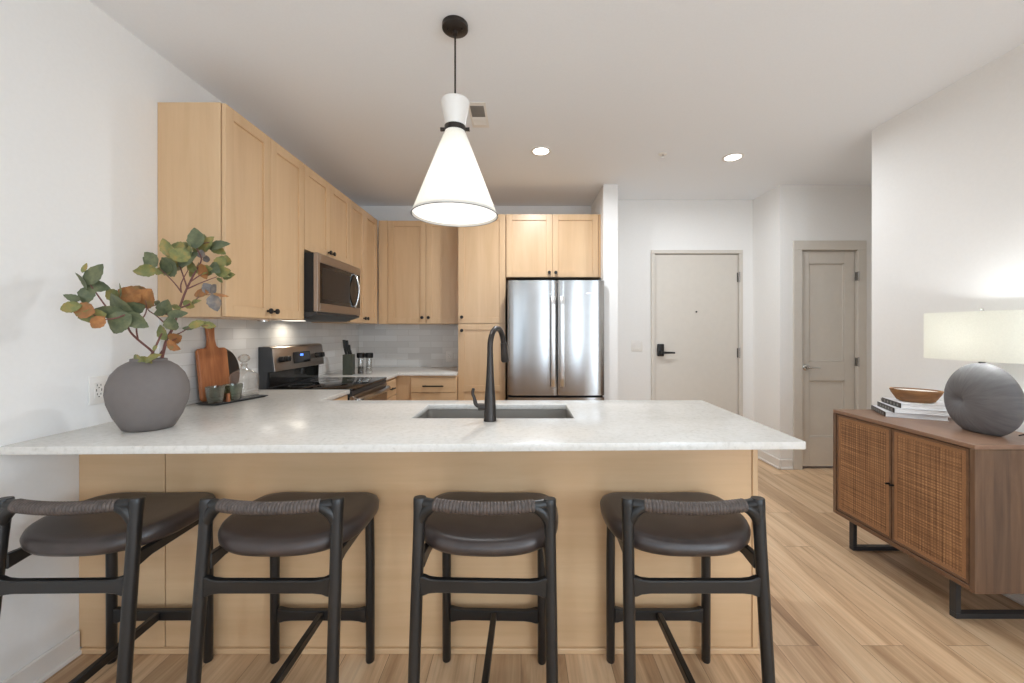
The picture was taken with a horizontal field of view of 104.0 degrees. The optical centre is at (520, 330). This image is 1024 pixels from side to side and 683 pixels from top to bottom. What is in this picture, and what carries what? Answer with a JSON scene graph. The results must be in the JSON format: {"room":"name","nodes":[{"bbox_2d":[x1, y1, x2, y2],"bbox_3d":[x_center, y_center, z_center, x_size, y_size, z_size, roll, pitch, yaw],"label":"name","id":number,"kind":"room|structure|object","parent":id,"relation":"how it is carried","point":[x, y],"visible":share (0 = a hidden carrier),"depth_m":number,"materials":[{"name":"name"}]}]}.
{"room":"apartment kitchen","nodes":[
{"label":"apartment kitchen","id":0,"kind":"room"},
{"bbox_2d":[0,0,334,682],"bbox_3d":[-1.870,-0.033,0.475,0.120,2.700,8.190,0,0,0],"label":"wall","id":1,"kind":"structure","parent":0,"point":[80,93],"depth_m":1.57,"materials":[{"name":"paint"}]},
{"bbox_2d":[1,631,81,682],"bbox_3d":[-1.797,1.269,-0.934,0.026,0.094,5.132,0,0,0],"label":"baseboard","id":2,"kind":"structure","parent":1,"relation":"attached to","point":[49,663],"depth_m":1.52,"materials":[{"name":"paint"}]},
{"bbox_2d":[88,375,106,404],"bbox_3d":[-1.805,0.254,1.708,0.008,0.118,0.074,0,0,0],"label":"wall outlet","id":3,"kind":"object","parent":1,"relation":"attached to","point":[96,384],"visible":0.9,"depth_m":1.70,"materials":[{"name":"white plastic"}]},
{"bbox_2d":[158,102,303,319],"bbox_3d":[-1.625,-0.602,2.354,0.368,1.068,0.728,0,0,0],"label":"upper cabinet","id":4,"kind":"object","parent":1,"relation":"attached to","point":[220,176],"visible":0.99,"depth_m":2.05,"materials":[{"name":"brown wood"}]},
{"bbox_2d":[159,317,358,404],"bbox_3d":[-1.806,0.167,3.225,0.009,0.470,2.450,0,0,0],"label":"tiled wall","id":5,"kind":"structure","parent":1,"relation":"attached to","point":[244,337],"depth_m":2.67,"materials":[{"name":"white tile"}]},
{"bbox_2d":[304,164,349,264],"bbox_3d":[-1.625,-0.843,3.084,0.368,0.587,0.728,0,0,0],"label":"upper cabinet","id":6,"kind":"object","parent":1,"relation":"attached to","point":[326,208],"visible":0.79,"depth_m":3.02,"materials":[{"name":"brown wood"}]},
{"bbox_2d":[280,252,359,321],"bbox_3d":[-1.572,-0.302,3.085,0.474,0.462,0.726,0,0,0],"label":"microwave","id":7,"kind":"object","parent":6,"relation":"attached to","point":[331,285],"visible":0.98,"depth_m":2.92,"materials":[{"name":"silver metal"}]},
{"bbox_2d":[311,199,376,323],"bbox_3d":[-1.625,-0.602,3.783,0.368,1.068,0.665,0,0,0],"label":"upper cabinet","id":8,"kind":"object","parent":1,"relation":"attached to","point":[363,226],"visible":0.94,"depth_m":3.79,"materials":[{"name":"brown wood"}]},
{"bbox_2d":[360,206,590,394],"bbox_3d":[-0.446,-0.033,4.510,2.728,2.700,0.120,0,0,0],"label":"wall","id":9,"kind":"structure","parent":0,"point":[381,213],"depth_m":4.45,"materials":[{"name":"paint"}]},
{"bbox_2d":[359,324,457,366],"bbox_3d":[-1.210,0.167,4.446,1.183,0.470,0.009,0,0,0],"label":"tiled wall","id":10,"kind":"structure","parent":9,"relation":"attached to","point":[391,345],"depth_m":4.44,"materials":[{"name":"white tile"}]},
{"bbox_2d":[446,351,452,361],"bbox_3d":[-0.795,0.287,4.436,0.074,0.118,0.008,0,0,0],"label":"wall outlet","id":11,"kind":"object","parent":10,"relation":"attached to","point":[449,354],"visible":1,"depth_m":4.43,"materials":[{"name":"white plastic"}]},
{"bbox_2d":[379,221,457,323],"bbox_3d":[-1.044,-0.602,4.273,0.855,1.068,0.352,0,0,0],"label":"upper cabinet","id":12,"kind":"object","parent":9,"relation":"attached to","point":[418,260],"visible":0.91,"depth_m":4.14,"materials":[{"name":"brown wood"}]},
{"bbox_2d":[506,214,600,282],"bbox_3d":[0.316,-0.827,4.158,0.926,0.618,0.582,0,0,0],"label":"upper cabinet","id":13,"kind":"object","parent":9,"relation":"attached to","point":[557,247],"visible":0.98,"depth_m":3.91,"materials":[{"name":"brown wood"}]},
{"bbox_2d":[43,459,1023,682],"bbox_3d":[0.850,1.347,0.500,5.700,0.060,8.400,0,0,0],"label":"floor","id":14,"kind":"structure","parent":0,"point":[841,614],"depth_m":1.68,"materials":[{"name":"brown wood"}]},
{"bbox_2d":[0,492,214,682],"bbox_3d":[-1.436,0.924,1.413,0.492,0.788,0.446,0,0,-1],"label":"bar stool","id":15,"kind":"object","parent":14,"relation":"on","point":[113,523],"visible":0.98,"depth_m":1.28,"materials":[{"name":"wood"}]},
{"bbox_2d":[186,492,378,682],"bbox_3d":[-0.791,0.924,1.413,0.492,0.788,0.446,0,0,0],"label":"bar stool","id":16,"kind":"object","parent":14,"relation":"on","point":[274,526],"visible":1,"depth_m":1.27,"materials":[{"name":"wood"}]},
{"bbox_2d":[258,343,390,399],"bbox_3d":[-1.440,0.704,3.091,0.718,1.186,0.707,0,0,0],"label":"range","id":17,"kind":"object","parent":14,"relation":"on","point":[283,367],"visible":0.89,"depth_m":2.97,"materials":[{"name":"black metal"}]},
{"bbox_2d":[266,377,386,390],"bbox_3d":[-1.452,0.408,3.091,0.594,0.016,0.705,0,0,0],"label":"cooktop","id":18,"kind":"object","parent":17,"relation":"in","point":[306,383],"depth_m":3.02,"materials":[{"name":"black glass"}]},
{"bbox_2d":[334,395,347,399],"bbox_3d":[-1.478,0.875,2.523,0.661,0.884,0.417,0,0,0],"label":"base cabinet","id":19,"kind":"object","parent":14,"relation":"on","point":[345,397],"visible":0.02,"depth_m":2.66,"materials":[{"name":"brown wood"}]},
{"bbox_2d":[386,377,395,399],"bbox_3d":[-1.478,0.875,3.644,0.661,0.884,0.385,0,0,0],"label":"base cabinet","id":20,"kind":"object","parent":14,"relation":"on","point":[391,382],"visible":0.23,"depth_m":3.65,"materials":[{"name":"brown wood"}]},
{"bbox_2d":[79,450,759,653],"bbox_3d":[-0.418,0.875,1.970,2.781,0.884,0.692,0,0,0],"label":"base cabinet","id":21,"kind":"object","parent":14,"relation":"on","point":[578,481],"visible":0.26,"depth_m":1.64,"materials":[{"name":"brown wood"}]},
{"bbox_2d":[0,390,805,454],"bbox_3d":[-0.381,0.417,2.059,2.857,0.029,1.348,0,0,0],"label":"countertop","id":22,"kind":"structure","parent":21,"relation":"on","point":[281,421],"depth_m":1.63,"materials":[{"name":"stone"}]},
{"bbox_2d":[103,357,190,431],"bbox_3d":[-1.535,0.259,1.650,0.277,0.288,0.247,0,0,0],"label":"vase","id":23,"kind":"object","parent":22,"relation":"on","point":[138,396],"visible":0.96,"depth_m":1.57,"materials":[{"name":"ceramic"}]},
{"bbox_2d":[60,263,154,351],"bbox_3d":[-1.515,0.034,1.529,0.202,0.568,0.267,0,0,17],"label":"leafy branch","id":24,"kind":"object","parent":23,"relation":"in","point":[125,308],"visible":0.96,"depth_m":1.49,"materials":[{"name":"green plant"}]},
{"bbox_2d":[134,325,181,363],"bbox_3d":[-1.480,0.122,1.614,0.224,0.292,0.070,0,0,17],"label":"leafy branch","id":25,"kind":"object","parent":23,"relation":"in","point":[174,339],"visible":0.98,"depth_m":1.61,"materials":[{"name":"green plant"}]},
{"bbox_2d":[133,228,234,357],"bbox_3d":[-1.428,-0.053,1.688,0.370,0.781,0.202,0,0,-8],"label":"leafy branch","id":26,"kind":"object","parent":23,"relation":"in","point":[179,255],"visible":1,"depth_m":1.69,"materials":[{"name":"green plant"}]},
{"bbox_2d":[195,328,230,401],"bbox_3d":[-1.765,0.176,2.290,0.059,0.433,0.216,0,0,0],"label":"cutting board","id":27,"kind":"object","parent":22,"relation":"on","point":[211,361],"visible":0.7,"depth_m":2.27,"materials":[{"name":"brown wood"}]},
{"bbox_2d":[223,349,239,397],"bbox_3d":[-1.779,0.252,2.375,0.033,0.300,0.300,0,0,0],"label":"round board","id":28,"kind":"object","parent":22,"relation":"on","point":[233,365],"visible":0.36,"depth_m":2.46,"materials":[{"name":"brown wood"}]},
{"bbox_2d":[196,394,267,404],"bbox_3d":[-1.650,0.398,2.300,0.136,0.010,0.327,0,0,16],"label":"serving tray","id":29,"kind":"object","parent":22,"relation":"on","point":[254,395],"visible":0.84,"depth_m":2.28,"materials":[{"name":"black metal"}]},
{"bbox_2d":[205,387,225,403],"bbox_3d":[-1.658,0.348,2.171,0.094,0.088,0.094,0,0,0],"label":"tumbler","id":30,"kind":"object","parent":29,"relation":"on","point":[210,401],"visible":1,"depth_m":2.17,"materials":[{"name":"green glass"}]},
{"bbox_2d":[225,393,230,401],"bbox_3d":[-1.619,0.369,2.210,0.026,0.046,0.026,0,0,0],"label":"wooden ornament","id":31,"kind":"object","parent":29,"relation":"on","point":[227,395],"visible":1,"depth_m":2.20,"materials":[{"name":"brown wood"}]},
{"bbox_2d":[223,384,242,400],"bbox_3d":[-1.629,0.348,2.263,0.094,0.088,0.094,0,0,0],"label":"tumbler","id":32,"kind":"object","parent":29,"relation":"on","point":[231,398],"visible":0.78,"depth_m":2.27,"materials":[{"name":"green glass"}]},
{"bbox_2d":[228,354,258,397],"bbox_3d":[-1.648,0.267,2.380,0.120,0.251,0.120,0,0,16],"label":"decanter","id":33,"kind":"object","parent":29,"relation":"on","point":[244,394],"visible":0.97,"depth_m":2.38,"materials":[{"name":"clear glass"}]},
{"bbox_2d":[471,326,508,421],"bbox_3d":[-0.113,0.190,1.865,0.101,0.426,0.259,0,0,33],"label":"faucet","id":34,"kind":"object","parent":22,"relation":"on","point":[489,405],"visible":1,"depth_m":1.77,"materials":[{"name":"black metal"}]},
{"bbox_2d":[419,409,570,417],"bbox_3d":[-0.130,0.547,2.011,0.768,0.228,0.365,0,0,0],"label":"sink","id":35,"kind":"object","parent":22,"relation":"in","point":[430,413],"visible":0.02,"depth_m":2.19,"materials":[{"name":"metal"}]},
{"bbox_2d":[396,375,457,399],"bbox_3d":[-0.910,0.875,4.126,0.586,0.884,0.646,0,0,0],"label":"base cabinet","id":36,"kind":"object","parent":14,"relation":"on","point":[407,387],"visible":0.33,"depth_m":3.84,"materials":[{"name":"brown wood"}]},
{"bbox_2d":[318,367,457,379],"bbox_3d":[-1.213,0.417,3.949,1.193,0.029,1.000,0,0,0],"label":"countertop","id":37,"kind":"structure","parent":36,"relation":"on","point":[389,372],"depth_m":3.84,"materials":[{"name":"stone"}]},
{"bbox_2d":[343,354,354,374],"bbox_3d":[-1.575,0.309,3.660,0.084,0.186,0.100,0,0,-8],"label":"knife block","id":38,"kind":"object","parent":37,"relation":"on","point":[348,359],"visible":0.98,"depth_m":3.61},
{"bbox_2d":[342,340,347,353],"bbox_3d":[-1.603,0.150,3.644,0.039,0.130,0.022,0,0,-8],"label":"knife","id":39,"kind":"object","parent":38,"relation":"in","point":[344,341],"visible":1,"depth_m":3.63,"materials":[{"name":"black metal"}]},
{"bbox_2d":[357,353,364,373],"bbox_3d":[-1.482,0.304,3.700,0.072,0.197,0.072,0,0,0],"label":"grinder","id":40,"kind":"object","parent":37,"relation":"on","point":[360,370],"visible":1,"depth_m":3.68,"materials":[{"name":"clear glass"}]},
{"bbox_2d":[365,353,372,373],"bbox_3d":[-1.405,0.304,3.700,0.072,0.197,0.072,0,0,0],"label":"grinder","id":41,"kind":"object","parent":37,"relation":"on","point":[367,355],"visible":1,"depth_m":3.67,"materials":[{"name":"clear glass"}]},
{"bbox_2d":[408,492,557,682],"bbox_3d":[-0.112,0.924,1.413,0.492,0.788,0.446,0,0,2],"label":"bar stool","id":42,"kind":"object","parent":14,"relation":"on","point":[479,524],"visible":1,"depth_m":1.26,"materials":[{"name":"wood"}]},
{"bbox_2d":[458,214,507,399],"bbox_3d":[-0.383,0.090,4.158,0.465,2.453,0.582,0,0,0],"label":"pantry cabinet","id":43,"kind":"object","parent":14,"relation":"on","point":[482,281],"visible":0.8,"depth_m":3.91,"materials":[{"name":"brown wood"}]},
{"bbox_2d":[508,280,603,399],"bbox_3d":[0.325,0.422,4.031,0.900,1.790,0.797,0,0,0],"label":"refrigerator","id":44,"kind":"object","parent":14,"relation":"on","point":[556,328],"visible":0.48,"depth_m":3.70,"materials":[{"name":"silver metal"}]},
{"bbox_2d":[600,492,775,682],"bbox_3d":[0.547,0.924,1.413,0.492,0.788,0.446,0,0,0],"label":"bar stool","id":45,"kind":"object","parent":14,"relation":"on","point":[682,524],"visible":1,"depth_m":1.26,"materials":[{"name":"wood"}]},
{"bbox_2d":[833,409,1023,618],"bbox_3d":[2.154,0.902,2.087,0.483,0.830,0.775,0,0,0],"label":"sideboard","id":46,"kind":"object","parent":14,"relation":"on","point":[949,497],"visible":0.96,"depth_m":1.85,"materials":[{"name":"brown wood"}]},
{"bbox_2d":[871,405,948,420],"bbox_3d":[2.228,0.473,2.308,0.266,0.027,0.235,0,0,27],"label":"book","id":47,"kind":"object","parent":46,"relation":"on","point":[882,411],"visible":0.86,"depth_m":2.22,"materials":[{"name":"paper"}]},
{"bbox_2d":[877,401,949,415],"bbox_3d":[2.245,0.445,2.283,0.262,0.027,0.225,0,0,24],"label":"book","id":48,"kind":"object","parent":47,"relation":"on","point":[894,409],"visible":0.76,"depth_m":2.20,"materials":[{"name":"paper"}]},
{"bbox_2d":[881,397,946,410],"bbox_3d":[2.265,0.418,2.281,0.254,0.027,0.221,0,0,21],"label":"book","id":49,"kind":"object","parent":48,"relation":"on","point":[939,405],"visible":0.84,"depth_m":2.21,"materials":[{"name":"paper"}]},
{"bbox_2d":[889,387,943,402],"bbox_3d":[2.235,0.369,2.265,0.222,0.070,0.146,0,0,42],"label":"bowl","id":50,"kind":"object","parent":49,"relation":"on","point":[915,395],"visible":1,"depth_m":2.23,"materials":[{"name":"brown wood"}]},
{"bbox_2d":[924,308,1023,436],"bbox_3d":[2.199,0.315,1.893,0.289,0.844,0.474,0,0,-18],"label":"table lamp","id":51,"kind":"object","parent":46,"relation":"on","point":[981,397],"visible":1,"depth_m":1.84,"materials":[{"name":"ceramic"}]},
{"bbox_2d":[89,0,1023,205],"bbox_3d":[0.850,-1.423,0.500,5.700,0.080,8.400,0,0,0],"label":"ceiling","id":52,"kind":"structure","parent":0,"point":[353,90],"depth_m":2.19,"materials":[{"name":"paint"}]},
{"bbox_2d":[411,15,497,226],"bbox_3d":[-0.298,-0.950,1.810,0.388,0.864,0.388,0,0,0],"label":"pendant lamp","id":53,"kind":"object","parent":52,"relation":"hanging from","point":[453,192],"visible":1,"depth_m":1.74,"materials":[{"name":"white metal"}]},
{"bbox_2d":[413,203,495,223],"bbox_3d":[-0.298,-0.531,1.810,0.372,0.003,0.372,0,0,0],"label":"diffuser","id":54,"kind":"object","parent":53,"relation":"attached to","point":[431,213],"depth_m":1.81,"materials":[{"name":"white"}]},
{"bbox_2d":[469,102,488,127],"bbox_3d":[-0.272,-1.379,2.570,0.112,0.008,0.300,0,0,0],"label":"ceiling vent","id":55,"kind":"object","parent":52,"relation":"in","point":[477,110],"visible":0.97,"depth_m":2.55,"materials":[{"name":"white plastic"}]},
{"bbox_2d":[470,106,484,116],"bbox_3d":[-0.272,-1.378,2.518,0.084,0.002,0.125,0,0,0],"label":"grille","id":56,"kind":"object","parent":55,"relation":"attached to","point":[475,111],"depth_m":2.52,"materials":[{"name":"white metal"}]},
{"bbox_2d":[531,146,550,155],"bbox_3d":[0.154,-1.379,3.080,0.160,0.006,0.160,0,0,0],"label":"recessed light","id":57,"kind":"object","parent":52,"relation":"in","point":[540,150],"visible":1,"depth_m":3.08,"materials":[{"name":"white plastic"}]},
{"bbox_2d":[658,152,666,157],"bbox_3d":[1.110,-1.370,3.130,0.068,0.026,0.068,0,0,0],"label":"sprinkler","id":58,"kind":"object","parent":52,"relation":"attached to","point":[662,154],"visible":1,"depth_m":3.12,"materials":[{"name":"white plastic"}]},
{"bbox_2d":[722,153,743,161],"bbox_3d":[1.690,-1.379,3.190,0.160,0.006,0.160,0,0,0],"label":"recessed light","id":59,"kind":"object","parent":52,"relation":"in","point":[734,156],"visible":1,"depth_m":3.19,"materials":[{"name":"white plastic"}]},
{"bbox_2d":[591,185,617,399],"bbox_3d":[0.849,-0.033,4.120,0.138,2.700,0.660,0,0,0],"label":"wall partition","id":60,"kind":"structure","parent":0,"point":[605,204],"depth_m":3.79,"materials":[{"name":"paint"}]},
{"bbox_2d":[618,200,752,420],"bbox_3d":[1.749,-0.033,4.300,1.662,2.700,0.120,0,0,0],"label":"wall","id":61,"kind":"structure","parent":0,"point":[644,226],"depth_m":4.24,"materials":[{"name":"paint"}]},
{"bbox_2d":[631,340,642,350],"bbox_3d":[1.228,0.162,4.233,0.118,0.118,0.014,0,0,0],"label":"light switch","id":62,"kind":"object","parent":61,"relation":"attached to","point":[636,345],"visible":1,"depth_m":4.23,"materials":[{"name":"white plastic"}]},
{"bbox_2d":[651,250,742,416],"bbox_3d":[1.860,0.233,4.255,0.968,2.168,0.170,0,0,0],"label":"door","id":63,"kind":"structure","parent":61,"relation":"in","point":[697,295],"depth_m":4.24,"materials":[{"name":"paint"}]},
{"bbox_2d":[753,185,792,467],"bbox_3d":[2.520,-0.033,4.020,0.120,2.700,0.440,0,0,0],"label":"wall","id":64,"kind":"structure","parent":0,"point":[772,210],"depth_m":3.90,"materials":[{"name":"paint"}]},
{"bbox_2d":[758,450,792,469],"bbox_3d":[2.503,1.269,4.007,0.138,0.094,0.466,0,0,0],"label":"baseboard","id":65,"kind":"structure","parent":64,"relation":"attached to","point":[783,464],"depth_m":3.84,"materials":[{"name":"paint"}]},
{"bbox_2d":[793,185,871,408],"bbox_3d":[3.100,-0.033,3.860,1.040,2.700,0.120,0,0,0],"label":"wall","id":66,"kind":"structure","parent":0,"point":[820,212],"depth_m":3.80,"materials":[{"name":"paint"}]},
{"bbox_2d":[793,241,866,469],"bbox_3d":[2.925,0.233,3.832,0.690,2.168,0.137,0,0,0],"label":"door","id":67,"kind":"structure","parent":66,"relation":"in","point":[830,277],"depth_m":3.81,"materials":[{"name":"paint"}]},
{"bbox_2d":[872,43,1023,432],"bbox_3d":[3.020,-0.033,-0.430,1.200,2.700,6.380,0,0,0],"label":"wall","id":68,"kind":"structure","parent":0,"point":[948,169],"depth_m":2.29,"materials":[{"name":"paint"}]},
{"bbox_2d":[1002,594,1023,605],"bbox_3d":[2.407,1.269,-0.370,0.026,0.094,6.260,0,0,0],"label":"baseboard","id":69,"kind":"structure","parent":68,"relation":"attached to","point":[1018,598],"depth_m":1.94,"materials":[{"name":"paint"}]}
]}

